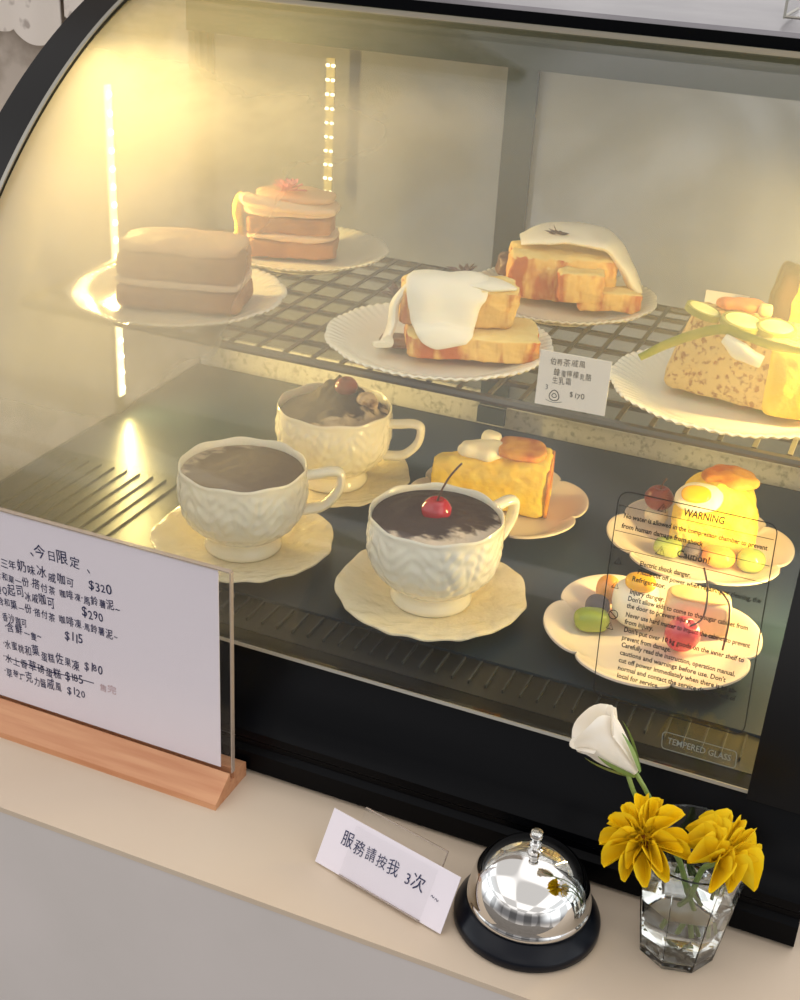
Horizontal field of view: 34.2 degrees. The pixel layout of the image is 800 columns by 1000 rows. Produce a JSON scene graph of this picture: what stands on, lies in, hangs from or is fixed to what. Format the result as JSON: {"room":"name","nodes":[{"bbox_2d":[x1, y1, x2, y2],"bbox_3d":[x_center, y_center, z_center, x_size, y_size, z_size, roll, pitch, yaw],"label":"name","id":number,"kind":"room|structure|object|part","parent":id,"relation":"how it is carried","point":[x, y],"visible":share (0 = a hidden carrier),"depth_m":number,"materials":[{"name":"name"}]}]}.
{"room":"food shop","nodes":[
{"label":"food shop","id":0,"kind":"room"},
{"bbox_2d":[0,0,191,274],"bbox_3d":[-1.204,-0.831,1.957,2.480,2.500,0.100,13,28,19],"label":"wall","id":1,"kind":"structure","parent":0,"point":[118,50],"depth_m":1.63,"materials":[{"name":"paint"}]},
{"bbox_2d":[0,0,61,45],"bbox_3d":[-0.545,-0.781,1.575,0.292,0.417,0.006,13,28,19],"label":"lace curtain","id":2,"kind":"object","parent":1,"relation":"attached to","point":[35,22],"visible":0.89,"depth_m":1.62,"materials":[{"name":"white fabric"}]},
{"bbox_2d":[64,0,83,17],"bbox_3d":[-0.303,-0.739,1.480,0.220,0.382,0.006,13,28,19],"label":"lace curtain","id":3,"kind":"object","parent":1,"relation":"attached to","point":[70,6],"visible":0.34,"depth_m":1.59,"materials":[{"name":"white fabric"}]},
{"bbox_3d":[-0.849,1.328,0.557,5.000,0.050,4.000,13,28,19],"label":"floor","id":4,"kind":"structure","parent":0,"visible":0},
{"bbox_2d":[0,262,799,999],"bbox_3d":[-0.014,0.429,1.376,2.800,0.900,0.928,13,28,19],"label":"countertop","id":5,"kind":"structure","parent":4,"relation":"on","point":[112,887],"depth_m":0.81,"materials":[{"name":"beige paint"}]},
{"bbox_2d":[0,507,245,810],"bbox_3d":[-0.240,0.083,0.852,0.298,0.165,0.040,13,28,19],"label":"menu stand","id":6,"kind":"object","parent":5,"relation":"on","point":[172,773],"visible":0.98,"depth_m":0.85,"materials":[{"name":"brown wood"}]},
{"bbox_2d":[0,511,220,766],"bbox_3d":[-0.238,0.076,0.849,0.276,0.145,0.001,13,28,19],"label":"menu sheet","id":7,"kind":"object","parent":6,"relation":"in","point":[112,636],"visible":1,"depth_m":0.83,"materials":[{"name":"white paper"}]},
{"bbox_3d":[-0.018,0.434,1.370,2.800,0.896,0.909,13,28,19],"label":"panel","id":8,"kind":"part","parent":5,"relation":"part of","materials":[{"name":"grey paint"}]},
{"bbox_2d":[338,807,448,921],"bbox_3d":[-0.004,0.214,0.761,0.060,0.038,0.026,21,32,31],"label":"card holder","id":9,"kind":"object","parent":5,"relation":"on","point":[375,812],"visible":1,"depth_m":0.76,"materials":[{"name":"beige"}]},
{"bbox_2d":[315,808,460,933],"bbox_3d":[-0.008,0.216,0.762,0.092,0.030,0.018,21,32,31],"label":"paper card","id":10,"kind":"object","parent":9,"relation":"in","point":[402,877],"visible":1,"depth_m":0.76,"materials":[{"name":"white paper"}]},
{"bbox_2d":[0,0,799,946],"bbox_3d":[0.044,-0.139,1.000,0.674,0.456,0.600,13,28,19],"label":"display case","id":11,"kind":"object","parent":5,"relation":"on","point":[442,132],"visible":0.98,"depth_m":1.01,"materials":[{"name":"black"}]},
{"bbox_3d":[-0.290,-0.194,0.998,0.032,0.372,0.329,13,28,19],"label":"frame","id":12,"kind":"part","parent":11,"relation":"part of","materials":[{"name":"black metal"}]},
{"bbox_3d":[-0.001,-0.124,0.897,0.616,0.363,0.322,13,28,19],"label":"glass pane","id":13,"kind":"part","parent":11,"relation":"part of","materials":[{"name":"clear glass"}]},
{"bbox_3d":[-0.276,-0.218,1.055,0.004,0.373,0.421,13,28,19],"label":"pane","id":14,"kind":"part","parent":11,"relation":"part of","materials":[{"name":"clear glass"}]},
{"bbox_3d":[-0.295,-0.193,1.004,0.020,0.369,0.327,13,28,19],"label":"rail","id":15,"kind":"part","parent":11,"relation":"part of","materials":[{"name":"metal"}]},
{"bbox_3d":[-0.187,-0.317,1.235,0.012,0.350,0.025,13,28,19],"label":"post","id":16,"kind":"part","parent":11,"relation":"part of","materials":[{"name":"grey"}]},
{"bbox_2d":[150,506,333,582],"bbox_3d":[-0.116,0.031,0.964,0.135,0.014,0.134,-12,31,-28],"label":"saucer","id":17,"kind":"object","parent":11,"relation":"on","point":[309,541],"visible":0.56,"depth_m":0.95,"materials":[{"name":"beige ceramic"}]},
{"bbox_2d":[176,437,345,562],"bbox_3d":[-0.110,0.001,0.955,0.094,0.068,0.109,26,35,38],"label":"teacup","id":18,"kind":"object","parent":17,"relation":"on","point":[236,527],"visible":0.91,"depth_m":0.92,"materials":[{"name":"beige ceramic"}]},
{"bbox_2d":[181,445,303,492],"bbox_3d":[-0.113,-0.021,0.938,0.088,0.011,0.088,13,28,19],"label":"coffee","id":19,"kind":"object","parent":18,"relation":"in","point":[237,468],"visible":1,"depth_m":0.94,"materials":[{"name":"brown liquid"}]},
{"bbox_3d":[-0.056,-0.007,0.955,0.032,0.038,0.011,-1,27,-9],"label":"handle","id":20,"kind":"part","parent":18,"relation":"part of","materials":[{"name":"beige ceramic"}]},
{"bbox_3d":[-0.043,-0.128,1.256,0.318,0.008,0.003,13,28,19],"label":"door rail","id":21,"kind":"part","parent":11,"relation":"part of","materials":[{"name":"silver metal"}]},
{"bbox_2d":[307,459,409,507],"bbox_3d":[-0.055,-0.019,1.071,0.129,0.014,0.128,-15,32,-32],"label":"saucer","id":22,"kind":"object","parent":11,"relation":"on","point":[385,475],"visible":0.32,"depth_m":1.06,"materials":[{"name":"beige ceramic"}]},
{"bbox_2d":[275,383,424,493],"bbox_3d":[-0.050,-0.045,1.052,0.095,0.068,0.108,-18,34,-36],"label":"teacup","id":23,"kind":"object","parent":22,"relation":"on","point":[358,449],"visible":0.7,"depth_m":1.02,"materials":[{"name":"beige ceramic"}]},
{"bbox_2d":[281,374,387,426],"bbox_3d":[-0.052,-0.080,1.041,0.087,0.032,0.087,13,28,19],"label":"dessert","id":24,"kind":"object","parent":23,"relation":"in","point":[324,406],"visible":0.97,"depth_m":1.03,"materials":[{"name":"food"}]},
{"bbox_2d":[335,376,357,394],"bbox_3d":[-0.043,-0.090,1.041,0.019,0.015,0.019,13,28,19],"label":"cherry","id":25,"kind":"object","parent":24,"relation":"on","point":[345,385],"visible":1,"depth_m":1.03,"materials":[{"name":"red"}]},
{"bbox_3d":[0.004,-0.048,1.042,0.032,0.038,0.011,9,27,10],"label":"handle","id":26,"kind":"part","parent":23,"relation":"part of","materials":[{"name":"beige ceramic"}]},
{"bbox_3d":[-0.033,-0.281,1.183,0.318,0.350,0.004,13,28,19],"label":"sliding door","id":27,"kind":"part","parent":11,"relation":"part of","materials":[{"name":"clear glass"}]},
{"bbox_2d":[20,225,799,467],"bbox_3d":[0.045,-0.133,1.010,0.644,0.012,0.266,13,28,19],"label":"wire shelf","id":28,"kind":"object","parent":11,"relation":"attached to","point":[28,301],"visible":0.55,"depth_m":0.96,"materials":[{"name":"grey metal"}]},
{"bbox_2d":[65,263,286,328],"bbox_3d":[-0.170,-0.155,0.997,0.167,0.016,0.167,13,28,19],"label":"dessert plate","id":29,"kind":"object","parent":28,"relation":"on","point":[93,292],"visible":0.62,"depth_m":0.98,"materials":[{"name":"beige ceramic"}]},
{"bbox_2d":[116,227,253,314],"bbox_3d":[-0.163,-0.176,0.988,0.098,0.052,0.063,5,27,4],"label":"cake slice","id":30,"kind":"object","parent":29,"relation":"on","point":[158,268],"visible":1,"depth_m":0.96,"materials":[{"name":"brown food"}]},
{"bbox_2d":[232,226,388,274],"bbox_3d":[-0.083,-0.215,1.127,0.147,0.014,0.147,5,27,4],"label":"dessert plate","id":31,"kind":"object","parent":28,"relation":"on","point":[356,249],"visible":0.53,"depth_m":1.12,"materials":[{"name":"beige ceramic"}]},
{"bbox_2d":[232,185,339,259],"bbox_3d":[-0.097,-0.238,1.115,0.091,0.056,0.057,4,27,1],"label":"cake slice","id":32,"kind":"object","parent":31,"relation":"on","point":[279,224],"visible":0.92,"depth_m":1.10,"materials":[{"name":"brown food"}]},
{"bbox_2d":[273,178,306,190],"bbox_3d":[-0.093,-0.267,1.095,0.025,0.013,0.029,-6,28,-18],"label":"flower","id":33,"kind":"object","parent":32,"relation":"on","point":[287,185],"visible":1,"depth_m":1.09,"materials":[{"name":"pink plant"}]},
{"bbox_2d":[324,302,553,381],"bbox_3d":[0.028,-0.110,0.932,0.164,0.016,0.164,11,28,14],"label":"dessert plate","id":34,"kind":"object","parent":28,"relation":"on","point":[351,334],"visible":0.59,"depth_m":0.91,"materials":[{"name":"beige ceramic"}]},
{"bbox_2d":[372,263,540,363],"bbox_3d":[0.040,-0.133,0.912,0.118,0.059,0.068,2,27,-2],"label":"cake slice","id":35,"kind":"object","parent":34,"relation":"on","point":[463,314],"visible":1,"depth_m":0.90,"materials":[{"name":"beige food"}]},
{"bbox_2d":[381,281,400,295],"bbox_3d":[-0.005,-0.150,0.924,0.018,0.010,0.026,2,27,-2],"label":"dried flower","id":36,"kind":"object","parent":35,"relation":"on","point":[394,290],"depth_m":0.92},
{"bbox_2d":[447,263,476,270],"bbox_3d":[0.044,-0.165,0.922,0.023,0.009,0.021,2,27,-2],"label":"dried flower","id":37,"kind":"object","parent":35,"relation":"on","point":[466,268],"depth_m":0.92,"materials":[{"name":"plant"}]},
{"bbox_2d":[479,267,656,326],"bbox_3d":[0.129,-0.161,1.045,0.154,0.015,0.154,0,27,-6],"label":"dessert plate","id":38,"kind":"object","parent":28,"relation":"on","point":[547,312],"visible":0.34,"depth_m":1.02,"materials":[{"name":"beige ceramic"}]},
{"bbox_2d":[495,222,642,313],"bbox_3d":[0.134,-0.187,1.029,0.119,0.060,0.070,4,27,1],"label":"cake slice","id":39,"kind":"object","parent":38,"relation":"on","point":[579,263],"visible":0.94,"depth_m":1.02,"materials":[{"name":"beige food"}]},
{"bbox_2d":[545,226,569,234],"bbox_3d":[0.124,-0.212,1.019,0.021,0.008,0.018,11,28,15],"label":"dried flower","id":40,"kind":"object","parent":39,"relation":"on","point":[549,230],"depth_m":1.02,"materials":[{"name":"plant"}]},
{"bbox_2d":[610,346,799,439],"bbox_3d":[0.222,-0.069,0.873,0.165,0.016,0.165,8,27,9],"label":"dessert plate","id":41,"kind":"object","parent":28,"relation":"on","point":[641,383],"visible":0.56,"depth_m":0.86,"materials":[{"name":"beige ceramic"}]},
{"bbox_2d":[638,297,799,419],"bbox_3d":[0.221,-0.097,0.853,0.123,0.064,0.068,10,27,12],"label":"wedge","id":42,"kind":"object","parent":41,"relation":"on","point":[724,362],"visible":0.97,"depth_m":0.84,"materials":[{"name":"beige food"}]},
{"bbox_2d":[685,300,721,322],"bbox_3d":[0.197,-0.123,0.846,0.024,0.010,0.016,16,29,23],"label":"slice","id":43,"kind":"object","parent":42,"relation":"on","point":[700,310],"visible":1,"depth_m":0.84,"materials":[{"name":"yellow food"}]},
{"bbox_2d":[704,290,749,303],"bbox_3d":[0.259,-0.153,1.033,0.034,0.024,0.004,12,28,17],"label":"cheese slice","id":44,"kind":"object","parent":42,"relation":"on","point":[711,296],"visible":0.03,"depth_m":1.03,"materials":[{"name":"beige food"}]},
{"bbox_2d":[720,311,760,334],"bbox_3d":[0.220,-0.114,0.836,0.029,0.011,0.019,3,27,0],"label":"slice","id":45,"kind":"object","parent":42,"relation":"on","point":[743,321],"visible":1,"depth_m":0.83,"materials":[{"name":"yellow food"}]},
{"bbox_2d":[756,318,796,338],"bbox_3d":[0.241,-0.110,0.835,0.028,0.010,0.018,-4,28,-15],"label":"slice","id":46,"kind":"object","parent":42,"relation":"on","point":[769,327],"visible":1,"depth_m":0.83,"materials":[{"name":"yellow food"}]},
{"bbox_3d":[0.310,-0.119,0.986,0.119,0.011,0.119,-5,28,-16],"label":"dessert plate","id":47,"kind":"object","parent":28,"relation":"on","visible":0},
{"bbox_2d":[768,261,799,323],"bbox_3d":[0.316,-0.150,0.963,0.083,0.076,0.062,9,27,10],"label":"wedge","id":48,"kind":"object","parent":47,"relation":"on","point":[784,297],"visible":0.54,"depth_m":0.95,"materials":[{"name":"yellow food"}]},
{"bbox_2d":[334,549,526,641],"bbox_3d":[0.022,0.066,0.911,0.134,0.014,0.135,-6,28,-18],"label":"saucer","id":49,"kind":"object","parent":11,"relation":"on","point":[496,605],"visible":0.63,"depth_m":0.89,"materials":[{"name":"beige ceramic"}]},
{"bbox_2d":[366,482,519,617],"bbox_3d":[0.030,0.038,0.897,0.108,0.068,0.095,3,27,-1],"label":"teacup","id":50,"kind":"object","parent":49,"relation":"on","point":[424,580],"visible":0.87,"depth_m":0.86,"materials":[{"name":"beige ceramic"}]},
{"bbox_2d":[372,490,500,545],"bbox_3d":[0.025,0.012,0.883,0.088,0.014,0.088,13,28,19],"label":"coffee","id":51,"kind":"object","parent":50,"relation":"in","point":[470,520],"visible":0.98,"depth_m":0.87,"materials":[{"name":"brown liquid"}]},
{"bbox_2d":[421,463,461,518],"bbox_3d":[0.026,-0.004,0.870,0.023,0.042,0.021,13,28,19],"label":"cherry","id":52,"kind":"object","parent":51,"relation":"on","point":[438,506],"visible":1,"depth_m":0.87,"materials":[{"name":"red"}]},
{"bbox_3d":[0.033,-0.012,0.870,0.017,0.028,0.002,-5,28,-16],"label":"stem","id":53,"kind":"part","parent":52,"relation":"part of","materials":[{"name":"brown"}]},
{"bbox_3d":[0.071,0.015,0.925,0.032,0.038,0.011,-16,33,-34],"label":"handle","id":54,"kind":"part","parent":50,"relation":"part of","materials":[{"name":"beige ceramic"}]},
{"bbox_3d":[-0.075,0.102,0.843,0.596,0.002,0.002,13,28,19],"label":"glass trim","id":55,"kind":"part","parent":11,"relation":"part of","materials":[{"name":"clear glass"}]},
{"bbox_2d":[219,589,759,774],"bbox_3d":[-0.056,0.091,0.876,0.644,0.008,0.038,13,28,19],"label":"vent grille","id":56,"kind":"object","parent":11,"relation":"attached to","point":[547,696],"depth_m":0.84,"materials":[{"name":"grey metal"}]},
{"bbox_3d":[0.106,-0.080,1.215,0.668,0.023,0.018,13,28,19],"label":"sill","id":57,"kind":"part","parent":11,"relation":"part of","materials":[{"name":"silver metal"}]},
{"bbox_2d":[411,466,588,538],"bbox_3d":[0.078,0.003,1.042,0.145,0.014,0.138,1,27,-4],"label":"plate","id":58,"kind":"object","parent":11,"relation":"on","point":[568,502],"visible":0.36,"depth_m":1.03,"materials":[{"name":"beige ceramic"}]},
{"bbox_2d":[431,429,554,517],"bbox_3d":[0.073,-0.023,1.034,0.097,0.059,0.046,7,27,7],"label":"cake slice","id":59,"kind":"object","parent":58,"relation":"on","point":[495,466],"visible":0.8,"depth_m":1.02,"materials":[{"name":"beige food"}]},
{"bbox_2d":[535,349,611,415],"bbox_3d":[0.112,-0.076,0.844,0.047,0.037,0.002,13,27,18],"label":"price tag","id":60,"kind":"object","parent":11,"relation":"in","point":[565,381],"visible":1,"depth_m":0.84,"materials":[{"name":"beige paper"}]},
{"bbox_3d":[0.123,-0.405,1.045,0.668,0.014,0.252,13,28,19],"label":"panel","id":61,"kind":"part","parent":11,"relation":"part of","materials":[{"name":"metal"}]},
{"bbox_2d":[543,574,762,689],"bbox_3d":[0.169,0.091,0.876,0.147,0.014,0.140,2,27,-2],"label":"plate","id":62,"kind":"object","parent":11,"relation":"on","point":[558,618],"visible":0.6,"depth_m":0.87,"materials":[{"name":"beige ceramic"}]},
{"bbox_2d":[574,607,609,632],"bbox_3d":[0.130,0.081,0.881,0.024,0.015,0.017,3,27,-1],"label":"grape","id":63,"kind":"object","parent":62,"relation":"on","point":[586,619],"visible":0.96,"depth_m":0.88,"materials":[{"name":"green food"}]},
{"bbox_2d":[585,594,609,612],"bbox_3d":[0.136,0.073,0.896,0.017,0.016,0.016,13,28,19],"label":"blueberry","id":64,"kind":"object","parent":62,"relation":"on","point":[595,600],"visible":0.71,"depth_m":0.89,"materials":[{"name":"purple food"}]},
{"bbox_2d":[596,574,618,603],"bbox_3d":[0.146,0.063,0.910,0.017,0.022,0.015,13,28,19],"label":"orange segment","id":65,"kind":"object","parent":62,"relation":"on","point":[600,587],"visible":0.66,"depth_m":0.90,"materials":[{"name":"orange food"}]},
{"bbox_2d":[612,572,660,629],"bbox_3d":[0.161,0.067,0.887,0.033,0.039,0.032,8,27,9],"label":"pastry","id":66,"kind":"object","parent":62,"relation":"on","point":[620,596],"visible":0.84,"depth_m":0.88,"materials":[{"name":"beige food"}]},
{"bbox_3d":[0.163,0.056,0.878,0.021,0.011,0.019,8,27,9],"label":"mango crown","id":67,"kind":"part","parent":66,"relation":"part of","materials":[{"name":"orange food"}]},
{"bbox_2d":[664,567,708,651],"bbox_3d":[0.188,0.072,0.852,0.023,0.063,0.024,-20,35,-38],"label":"cherry","id":68,"kind":"object","parent":62,"relation":"on","point":[680,636],"visible":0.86,"depth_m":0.85,"materials":[{"name":"red"}]},
{"bbox_3d":[0.197,0.064,0.845,0.008,0.042,0.009,18,30,27],"label":"stem","id":69,"kind":"part","parent":68,"relation":"part of","materials":[{"name":"brown"}]},
{"bbox_2d":[662,584,731,636],"bbox_3d":[0.203,0.075,0.886,0.045,0.029,0.023,9,27,10],"label":"slice","id":70,"kind":"object","parent":62,"relation":"on","point":[682,597],"visible":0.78,"depth_m":0.88,"materials":[{"name":"food"}]},
{"bbox_2d":[719,590,730,650],"bbox_3d":[0.215,0.080,0.866,0.004,0.037,0.017,-4,28,-14],"label":"twig","id":71,"kind":"object","parent":62,"relation":"on","point":[722,593],"visible":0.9,"depth_m":0.86,"materials":[{"name":"brown"}]},
{"bbox_3d":[0.246,-0.053,1.142,0.322,0.008,0.003,13,28,19],"label":"door rail","id":72,"kind":"part","parent":11,"relation":"part of","materials":[{"name":"silver metal"}]},
{"bbox_3d":[0.257,-0.206,1.068,0.322,0.350,0.004,13,28,19],"label":"sliding door","id":73,"kind":"part","parent":11,"relation":"part of","materials":[{"name":"clear glass"}]},
{"bbox_2d":[606,497,794,585],"bbox_3d":[0.228,0.035,0.995,0.135,0.014,0.142,-9,29,-23],"label":"plate","id":74,"kind":"object","parent":11,"relation":"on","point":[784,553],"visible":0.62,"depth_m":0.98,"materials":[{"name":"beige ceramic"}]},
{"bbox_2d":[644,507,667,523],"bbox_3d":[0.203,0.011,1.027,0.018,0.013,0.018,13,28,19],"label":"dollop","id":75,"kind":"object","parent":74,"relation":"on","point":[661,519],"visible":0.84,"depth_m":1.02,"materials":[{"name":"beige food"}]},
{"bbox_2d":[644,478,673,510],"bbox_3d":[0.203,-0.005,1.019,0.023,0.026,0.023,13,28,19],"label":"cherry","id":76,"kind":"object","parent":75,"relation":"on","point":[659,491],"visible":0.96,"depth_m":1.01,"materials":[{"name":"red"}]},
{"bbox_2d":[653,536,682,557],"bbox_3d":[0.202,0.035,0.981,0.021,0.013,0.016,13,28,19],"label":"grape","id":77,"kind":"object","parent":74,"relation":"on","point":[670,550],"visible":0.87,"depth_m":0.97,"materials":[{"name":"food"}]},
{"bbox_2d":[683,542,701,559],"bbox_3d":[0.220,0.038,0.976,0.014,0.012,0.013,13,28,19],"label":"blueberry","id":78,"kind":"object","parent":74,"relation":"on","point":[690,551],"visible":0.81,"depth_m":0.97,"materials":[{"name":"food"}]},
{"bbox_2d":[669,464,759,555],"bbox_3d":[0.241,0.007,0.988,0.066,0.063,0.058,10,27,12],"label":"cake","id":79,"kind":"object","parent":74,"relation":"on","point":[724,488],"visible":0.87,"depth_m":0.97,"materials":[{"name":"beige food"}]},
{"bbox_2d":[702,545,735,568],"bbox_3d":[0.237,0.042,0.968,0.025,0.016,0.017,13,28,19],"label":"grape","id":80,"kind":"object","parent":74,"relation":"on","point":[717,561],"visible":0.94,"depth_m":0.96,"materials":[{"name":"yellow food"}]},
{"bbox_2d":[736,548,765,572],"bbox_3d":[0.260,0.045,0.964,0.021,0.018,0.019,13,28,19],"label":"grape","id":81,"kind":"object","parent":74,"relation":"on","point":[749,554],"visible":0.99,"depth_m":0.96,"materials":[{"name":"yellow food"}]},
{"bbox_3d":[0.290,-0.055,0.790,0.040,0.372,0.329,13,28,19],"label":"frame","id":82,"kind":"part","parent":11,"relation":"part of","materials":[{"name":"black metal"}]},
{"bbox_2d":[783,0,799,19],"bbox_3d":[0.341,-0.367,0.913,0.121,0.060,0.071,13,28,19],"label":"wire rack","id":83,"kind":"object","parent":11,"relation":"on","point":[786,15],"visible":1,"depth_m":0.92,"materials":[{"name":"clear plastic"}]},
{"bbox_2d":[453,828,600,972],"bbox_3d":[0.075,0.214,0.740,0.085,0.064,0.085,13,28,19],"label":"bell","id":84,"kind":"object","parent":5,"relation":"on","point":[526,904],"visible":1,"depth_m":0.72,"materials":[{"name":"silver metal"}]},
{"bbox_2d":[639,804,744,972],"bbox_3d":[0.159,0.220,0.724,0.064,0.076,0.064,7,27,7],"label":"drinking glass","id":85,"kind":"object","parent":5,"relation":"on","point":[683,925],"visible":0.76,"depth_m":0.71,"materials":[{"name":"clear glass"}]},
{"bbox_2d":[569,704,677,864],"bbox_3d":[0.129,0.176,0.712,0.086,0.135,0.034,12,28,17],"label":"bud","id":86,"kind":"object","parent":85,"relation":"in","point":[597,733],"visible":0.89,"depth_m":0.69,"materials":[{"name":"white plant"}]},
{"bbox_3d":[0.130,0.161,0.703,0.031,0.012,0.005,46,34,-1],"label":"stem","id":87,"kind":"part","parent":86,"relation":"part of","materials":[{"name":"green plant"}]},
{"bbox_3d":[0.148,0.193,0.721,0.051,0.101,0.005,4,27,1],"label":"stem","id":88,"kind":"part","parent":86,"relation":"part of","materials":[{"name":"green plant"}]},
{"bbox_2d":[599,793,690,887],"bbox_3d":[0.133,0.200,0.703,0.047,0.099,0.065,19,31,28],"label":"chrysanthemum","id":89,"kind":"object","parent":85,"relation":"in","point":[638,835],"visible":0.98,"depth_m":0.68,"materials":[{"name":"yellow plant"}]},
{"bbox_2d":[638,834,649,848],"bbox_3d":[0.129,0.179,0.686,0.010,0.007,0.010,16,67,23],"label":"flower center","id":90,"kind":"object","parent":89,"relation":"on","point":[644,836],"depth_m":0.68,"materials":[{"name":"yellow plant"}]},
{"bbox_3d":[0.147,0.208,0.715,0.046,0.076,0.006,-10,30,-24],"label":"stem","id":91,"kind":"part","parent":89,"relation":"part of","materials":[{"name":"green plant"}]},
{"bbox_2d":[668,862,711,883],"bbox_3d":[0.158,0.234,0.731,0.047,0.035,0.047,7,27,7],"label":"water","id":92,"kind":"object","parent":85,"relation":"in","point":[691,870],"visible":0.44,"depth_m":0.74,"materials":[{"name":"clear liquid"}]},
{"bbox_2d":[685,808,763,892],"bbox_3d":[0.169,0.208,0.699,0.043,0.090,0.046,10,27,12],"label":"chrysanthemum","id":93,"kind":"object","parent":85,"relation":"in","point":[734,851],"visible":0.99,"depth_m":0.68,"materials":[{"name":"yellow plant"}]},
{"bbox_3d":[0.162,0.213,0.716,0.007,0.068,0.015,41,42,24],"label":"stem","id":94,"kind":"part","parent":93,"relation":"part of","materials":[{"name":"green plant"}]}
]}

